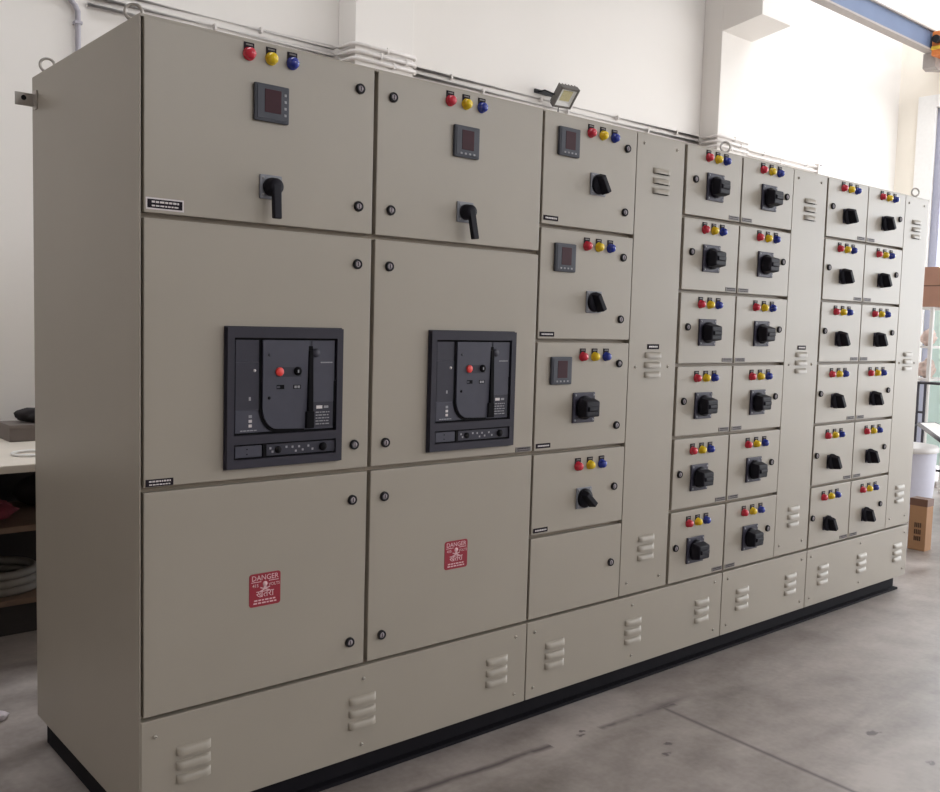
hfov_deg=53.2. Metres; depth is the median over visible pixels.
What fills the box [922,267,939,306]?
carton
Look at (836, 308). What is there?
lamp
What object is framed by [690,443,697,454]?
lamp
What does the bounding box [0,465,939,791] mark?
floor
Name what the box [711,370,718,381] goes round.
lamp
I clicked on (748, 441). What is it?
lamp
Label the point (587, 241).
lamp
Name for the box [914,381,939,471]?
trestle
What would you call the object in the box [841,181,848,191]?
lamp
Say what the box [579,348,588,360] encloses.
lamp
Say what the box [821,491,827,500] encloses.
lamp
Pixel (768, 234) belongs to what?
lamp
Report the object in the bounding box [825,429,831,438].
lamp
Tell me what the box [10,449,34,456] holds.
ring
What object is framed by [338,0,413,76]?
column
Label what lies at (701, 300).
lamp
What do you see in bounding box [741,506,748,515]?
lamp
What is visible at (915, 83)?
wall
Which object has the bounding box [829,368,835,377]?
lamp
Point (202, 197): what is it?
tall cabinet
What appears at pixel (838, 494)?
lamp
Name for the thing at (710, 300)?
lamp
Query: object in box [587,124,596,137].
lamp
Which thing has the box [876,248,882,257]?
lamp
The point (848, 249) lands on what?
lamp
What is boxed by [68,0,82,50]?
conduit
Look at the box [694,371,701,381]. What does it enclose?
lamp
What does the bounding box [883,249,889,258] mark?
lamp
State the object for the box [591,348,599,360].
lamp
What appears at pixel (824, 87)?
wall
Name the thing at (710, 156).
lamp
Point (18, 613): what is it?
workbench
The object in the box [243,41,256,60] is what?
lamp
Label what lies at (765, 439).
lamp
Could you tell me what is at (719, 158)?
lamp
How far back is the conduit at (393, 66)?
6.02 m
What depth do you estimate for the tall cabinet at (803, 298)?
4.43 m
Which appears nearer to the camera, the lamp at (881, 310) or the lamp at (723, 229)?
the lamp at (723, 229)
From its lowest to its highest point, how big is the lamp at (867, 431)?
0.048 m
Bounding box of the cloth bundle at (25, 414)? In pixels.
[14,408,34,422]
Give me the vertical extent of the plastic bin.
0.588 m
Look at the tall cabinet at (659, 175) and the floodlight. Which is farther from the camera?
the floodlight
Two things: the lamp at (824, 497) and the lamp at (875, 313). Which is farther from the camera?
the lamp at (875, 313)
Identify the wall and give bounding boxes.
[0,0,905,420]
[894,0,939,390]
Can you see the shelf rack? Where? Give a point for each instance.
(930, 346)
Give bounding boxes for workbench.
[0,438,36,636]
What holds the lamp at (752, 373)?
attached to the tall cabinet at (766, 196)
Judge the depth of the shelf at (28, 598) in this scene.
4.17 m
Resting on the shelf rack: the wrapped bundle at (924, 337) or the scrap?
the wrapped bundle at (924, 337)
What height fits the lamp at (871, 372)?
0.048 m
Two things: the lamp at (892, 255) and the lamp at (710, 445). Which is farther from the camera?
the lamp at (892, 255)
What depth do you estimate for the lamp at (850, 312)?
4.68 m
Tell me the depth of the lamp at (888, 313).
4.94 m
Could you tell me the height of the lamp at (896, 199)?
0.048 m
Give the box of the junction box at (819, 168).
[814,164,822,174]
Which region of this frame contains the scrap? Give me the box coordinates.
[0,710,9,721]
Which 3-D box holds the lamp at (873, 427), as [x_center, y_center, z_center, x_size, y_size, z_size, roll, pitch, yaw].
[2.129,0.176,4.939,0.035,0.048,0.025,-2,6,-40]
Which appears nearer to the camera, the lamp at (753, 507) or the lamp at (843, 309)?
the lamp at (753, 507)
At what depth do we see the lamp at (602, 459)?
3.55 m
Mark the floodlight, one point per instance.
(564, 96)
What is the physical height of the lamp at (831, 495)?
0.048 m
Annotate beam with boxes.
[810,0,935,53]
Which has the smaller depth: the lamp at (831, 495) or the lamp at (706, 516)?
the lamp at (706, 516)
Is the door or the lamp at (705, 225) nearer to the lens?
the lamp at (705, 225)
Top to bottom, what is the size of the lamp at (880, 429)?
0.048 m
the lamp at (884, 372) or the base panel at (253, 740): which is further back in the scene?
the lamp at (884, 372)
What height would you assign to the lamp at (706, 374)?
0.048 m
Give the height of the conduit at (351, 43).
0.038 m
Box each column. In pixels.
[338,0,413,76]
[699,0,792,156]
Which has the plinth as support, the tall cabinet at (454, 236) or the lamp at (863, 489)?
the tall cabinet at (454, 236)
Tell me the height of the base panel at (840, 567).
0.292 m
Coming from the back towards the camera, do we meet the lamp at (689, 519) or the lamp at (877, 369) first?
the lamp at (877, 369)
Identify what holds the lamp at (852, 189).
attached to the tall cabinet at (846, 201)
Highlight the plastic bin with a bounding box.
[908,442,939,519]
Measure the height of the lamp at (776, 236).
0.048 m
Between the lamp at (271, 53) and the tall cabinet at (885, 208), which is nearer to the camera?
the lamp at (271, 53)
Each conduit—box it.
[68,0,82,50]
[74,0,748,154]
[96,0,816,171]
[134,0,817,167]
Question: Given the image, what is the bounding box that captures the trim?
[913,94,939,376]
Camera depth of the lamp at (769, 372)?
4.25 m
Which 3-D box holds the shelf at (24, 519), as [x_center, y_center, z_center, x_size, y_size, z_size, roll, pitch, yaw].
[-2.388,0.570,4.163,2.910,0.027,0.600,-2,6,-40]
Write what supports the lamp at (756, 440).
attached to the tall cabinet at (766, 196)
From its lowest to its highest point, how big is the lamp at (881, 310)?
0.048 m
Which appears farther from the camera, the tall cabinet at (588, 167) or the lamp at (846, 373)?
the lamp at (846, 373)
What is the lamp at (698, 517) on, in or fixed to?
attached to the tall cabinet at (712, 177)
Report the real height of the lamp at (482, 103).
0.048 m
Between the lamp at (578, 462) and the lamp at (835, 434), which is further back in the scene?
the lamp at (835, 434)
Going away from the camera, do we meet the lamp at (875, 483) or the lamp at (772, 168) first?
the lamp at (772, 168)
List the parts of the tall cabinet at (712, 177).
rotary handle, door, rotary handle, door, door, rotary handle, door, rotary handle, door, rotary handle, door, rotary handle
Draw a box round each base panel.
[140,622,525,791]
[522,572,721,699]
[717,550,806,634]
[803,524,907,606]
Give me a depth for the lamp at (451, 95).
2.95 m
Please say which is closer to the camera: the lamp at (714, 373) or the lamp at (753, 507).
the lamp at (714, 373)
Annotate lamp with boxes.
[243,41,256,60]
[265,47,278,65]
[286,52,299,69]
[446,90,456,105]
[462,94,472,109]
[477,98,487,112]
[574,458,583,470]
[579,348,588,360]
[583,237,592,250]
[586,457,595,468]
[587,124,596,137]
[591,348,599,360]
[595,239,604,251]
[598,455,606,467]
[599,127,608,140]
[602,349,611,360]
[607,240,615,252]
[611,129,620,142]
[686,516,693,526]
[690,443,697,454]
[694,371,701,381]
[695,514,702,525]
[698,297,705,307]
[699,442,706,453]
[702,222,709,233]
[703,371,710,381]
[703,513,710,523]
[706,150,714,161]
[707,297,714,308]
[707,442,714,452]
[711,223,718,234]
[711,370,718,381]
[715,152,723,163]
[715,298,723,308]
[719,225,727,235]
[724,154,731,165]
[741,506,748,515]
[745,438,752,447]
[749,370,756,379]
[750,504,756,514]
[753,300,760,310]
[753,437,760,446]
[757,230,764,240]
[757,370,764,379]
[758,503,764,512]
[761,163,768,173]
[761,301,768,311]
[762,436,768,445]
[765,231,772,242]
[766,369,772,379]
[769,165,776,175]
[769,301,776,311]
[773,233,780,243]
[777,166,784,177]
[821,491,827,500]
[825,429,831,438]
[828,490,834,498]
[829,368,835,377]
[832,429,838,437]
[833,305,839,314]
[835,488,841,497]
[836,368,842,376]
[837,242,844,251]
[839,428,845,436]
[840,306,846,315]
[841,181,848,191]
[843,368,849,376]
[845,243,851,252]
[847,306,853,315]
[849,183,855,192]
[851,244,857,253]
[855,185,861,194]
[860,484,866,492]
[864,425,870,434]
[867,483,872,491]
[868,367,874,375]
[871,425,876,433]
[872,308,878,316]
[873,481,879,489]
[875,367,880,375]
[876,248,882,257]
[877,424,883,432]
[879,308,884,317]
[880,191,886,199]
[881,367,887,375]
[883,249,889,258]
[885,309,891,317]
[887,192,892,201]
[889,250,895,258]
[893,194,899,202]
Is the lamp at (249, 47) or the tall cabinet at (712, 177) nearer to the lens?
the lamp at (249, 47)
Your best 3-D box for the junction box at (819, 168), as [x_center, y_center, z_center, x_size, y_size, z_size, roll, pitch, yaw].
[3.693,-2.096,9.991,0.080,0.730,0.052,-2,6,-40]
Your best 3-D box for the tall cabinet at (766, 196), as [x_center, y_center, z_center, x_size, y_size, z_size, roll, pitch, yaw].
[1.026,-0.165,4.525,0.406,1.806,0.961,-2,6,-40]
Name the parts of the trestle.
edge rail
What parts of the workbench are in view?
panel, hose coil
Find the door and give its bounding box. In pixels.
[916,108,939,441]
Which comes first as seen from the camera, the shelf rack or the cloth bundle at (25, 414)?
the cloth bundle at (25, 414)
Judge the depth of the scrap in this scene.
3.30 m
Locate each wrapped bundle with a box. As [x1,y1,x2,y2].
[918,358,935,377]
[920,329,936,345]
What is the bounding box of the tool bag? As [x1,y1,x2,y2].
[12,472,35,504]
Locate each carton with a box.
[907,496,933,551]
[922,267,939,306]
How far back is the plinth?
3.45 m
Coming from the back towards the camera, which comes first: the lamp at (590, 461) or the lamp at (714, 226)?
the lamp at (714, 226)
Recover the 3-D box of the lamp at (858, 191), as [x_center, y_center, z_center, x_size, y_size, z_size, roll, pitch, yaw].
[1.924,-1.020,4.640,0.035,0.048,0.025,-2,6,-40]
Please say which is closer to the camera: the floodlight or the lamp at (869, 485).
the lamp at (869, 485)
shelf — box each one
[0,501,35,533]
[0,588,36,607]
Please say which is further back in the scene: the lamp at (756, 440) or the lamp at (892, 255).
the lamp at (892, 255)
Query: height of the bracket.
0.180 m
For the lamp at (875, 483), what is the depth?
5.00 m
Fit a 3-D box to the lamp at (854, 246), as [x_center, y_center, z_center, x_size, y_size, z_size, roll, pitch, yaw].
[1.912,-0.728,4.660,0.035,0.048,0.025,-2,6,-40]
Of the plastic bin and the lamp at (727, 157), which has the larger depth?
the plastic bin
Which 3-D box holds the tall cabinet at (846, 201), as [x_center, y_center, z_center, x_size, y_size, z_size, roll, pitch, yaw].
[1.560,-0.186,4.986,0.398,1.806,0.953,-2,6,-40]
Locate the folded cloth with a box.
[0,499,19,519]
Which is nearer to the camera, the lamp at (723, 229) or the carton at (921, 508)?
the lamp at (723, 229)
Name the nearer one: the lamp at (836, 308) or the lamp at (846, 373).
the lamp at (836, 308)
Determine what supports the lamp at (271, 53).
attached to the tall cabinet at (202, 197)
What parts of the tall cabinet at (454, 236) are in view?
door, door, door, rotary handle, charging lever, rating plate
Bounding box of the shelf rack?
[918,307,939,492]
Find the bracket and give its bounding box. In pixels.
[922,53,939,71]
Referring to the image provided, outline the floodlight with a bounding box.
[534,83,579,111]
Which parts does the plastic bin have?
lid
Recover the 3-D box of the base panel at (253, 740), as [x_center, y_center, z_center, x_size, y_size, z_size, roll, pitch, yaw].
[-0.620,0.944,3.262,1.403,0.292,0.910,-2,6,-40]
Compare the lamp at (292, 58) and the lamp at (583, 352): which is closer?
the lamp at (292, 58)
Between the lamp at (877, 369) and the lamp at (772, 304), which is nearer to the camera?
the lamp at (772, 304)
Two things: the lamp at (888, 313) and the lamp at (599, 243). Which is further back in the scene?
the lamp at (888, 313)
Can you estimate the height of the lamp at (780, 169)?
0.048 m
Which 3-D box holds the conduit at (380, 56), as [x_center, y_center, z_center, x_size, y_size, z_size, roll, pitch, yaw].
[0.770,-2.256,7.347,7.827,0.038,0.236,-2,6,-40]
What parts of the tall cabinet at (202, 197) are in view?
door, door, door, rotary handle, charging lever, rating plate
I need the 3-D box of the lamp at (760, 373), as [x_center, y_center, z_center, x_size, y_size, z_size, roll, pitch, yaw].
[1.309,-0.094,4.208,0.035,0.048,0.025,-2,6,-40]
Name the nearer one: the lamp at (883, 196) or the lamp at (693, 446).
the lamp at (693, 446)
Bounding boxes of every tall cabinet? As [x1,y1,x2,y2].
[15,2,375,791]
[363,69,542,660]
[526,109,636,619]
[617,131,685,596]
[665,141,741,583]
[721,156,793,569]
[772,168,827,556]
[806,176,868,547]
[847,186,905,537]
[884,188,928,527]
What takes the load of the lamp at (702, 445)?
attached to the tall cabinet at (712, 177)
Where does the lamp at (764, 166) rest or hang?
attached to the tall cabinet at (766, 196)
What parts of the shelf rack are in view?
shelf, post, shelf, shelf, post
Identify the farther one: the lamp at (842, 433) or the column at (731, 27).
the column at (731, 27)
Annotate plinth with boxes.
[47,578,896,791]
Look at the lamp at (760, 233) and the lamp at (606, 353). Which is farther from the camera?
the lamp at (760, 233)
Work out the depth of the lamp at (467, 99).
2.99 m
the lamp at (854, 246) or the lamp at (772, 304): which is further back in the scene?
the lamp at (854, 246)
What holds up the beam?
attached to the column at (731, 27)
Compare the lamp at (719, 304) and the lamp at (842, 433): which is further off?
the lamp at (842, 433)
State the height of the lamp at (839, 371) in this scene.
0.048 m
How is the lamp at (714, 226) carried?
attached to the tall cabinet at (712, 177)
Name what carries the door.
in the wall at (915, 83)
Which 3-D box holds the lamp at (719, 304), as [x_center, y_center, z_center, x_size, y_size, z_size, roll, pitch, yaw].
[1.056,-0.389,3.961,0.035,0.048,0.025,-2,6,-40]
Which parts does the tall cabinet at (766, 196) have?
door, rotary handle, door, rotary handle, door, rotary handle, door, rotary handle, door, rotary handle, door, rotary handle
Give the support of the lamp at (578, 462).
attached to the tall cabinet at (588, 167)
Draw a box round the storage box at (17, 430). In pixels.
[0,420,34,441]
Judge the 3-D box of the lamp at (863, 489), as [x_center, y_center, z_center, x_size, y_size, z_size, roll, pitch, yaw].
[2.063,0.485,4.914,0.035,0.048,0.025,-2,6,-40]
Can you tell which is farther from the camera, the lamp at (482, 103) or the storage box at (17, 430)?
the storage box at (17, 430)
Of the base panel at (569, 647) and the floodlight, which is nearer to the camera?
the base panel at (569, 647)
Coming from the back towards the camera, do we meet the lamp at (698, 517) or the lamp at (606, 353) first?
the lamp at (698, 517)
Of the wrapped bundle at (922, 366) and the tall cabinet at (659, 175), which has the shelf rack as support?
the wrapped bundle at (922, 366)
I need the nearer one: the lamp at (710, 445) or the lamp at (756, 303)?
the lamp at (710, 445)
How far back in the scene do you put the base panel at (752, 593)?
4.37 m
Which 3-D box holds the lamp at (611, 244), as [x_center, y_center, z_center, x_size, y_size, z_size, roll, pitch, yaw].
[0.530,-0.556,3.493,0.035,0.048,0.025,-2,6,-40]
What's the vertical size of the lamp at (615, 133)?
0.048 m
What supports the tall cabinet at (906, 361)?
on the plinth
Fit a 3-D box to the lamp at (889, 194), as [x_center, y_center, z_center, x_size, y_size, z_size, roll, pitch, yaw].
[2.176,-1.030,4.855,0.035,0.048,0.025,-2,6,-40]
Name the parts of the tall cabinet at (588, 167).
door, door, door, rotary handle, rotary handle, door, door, rotary handle, rotary handle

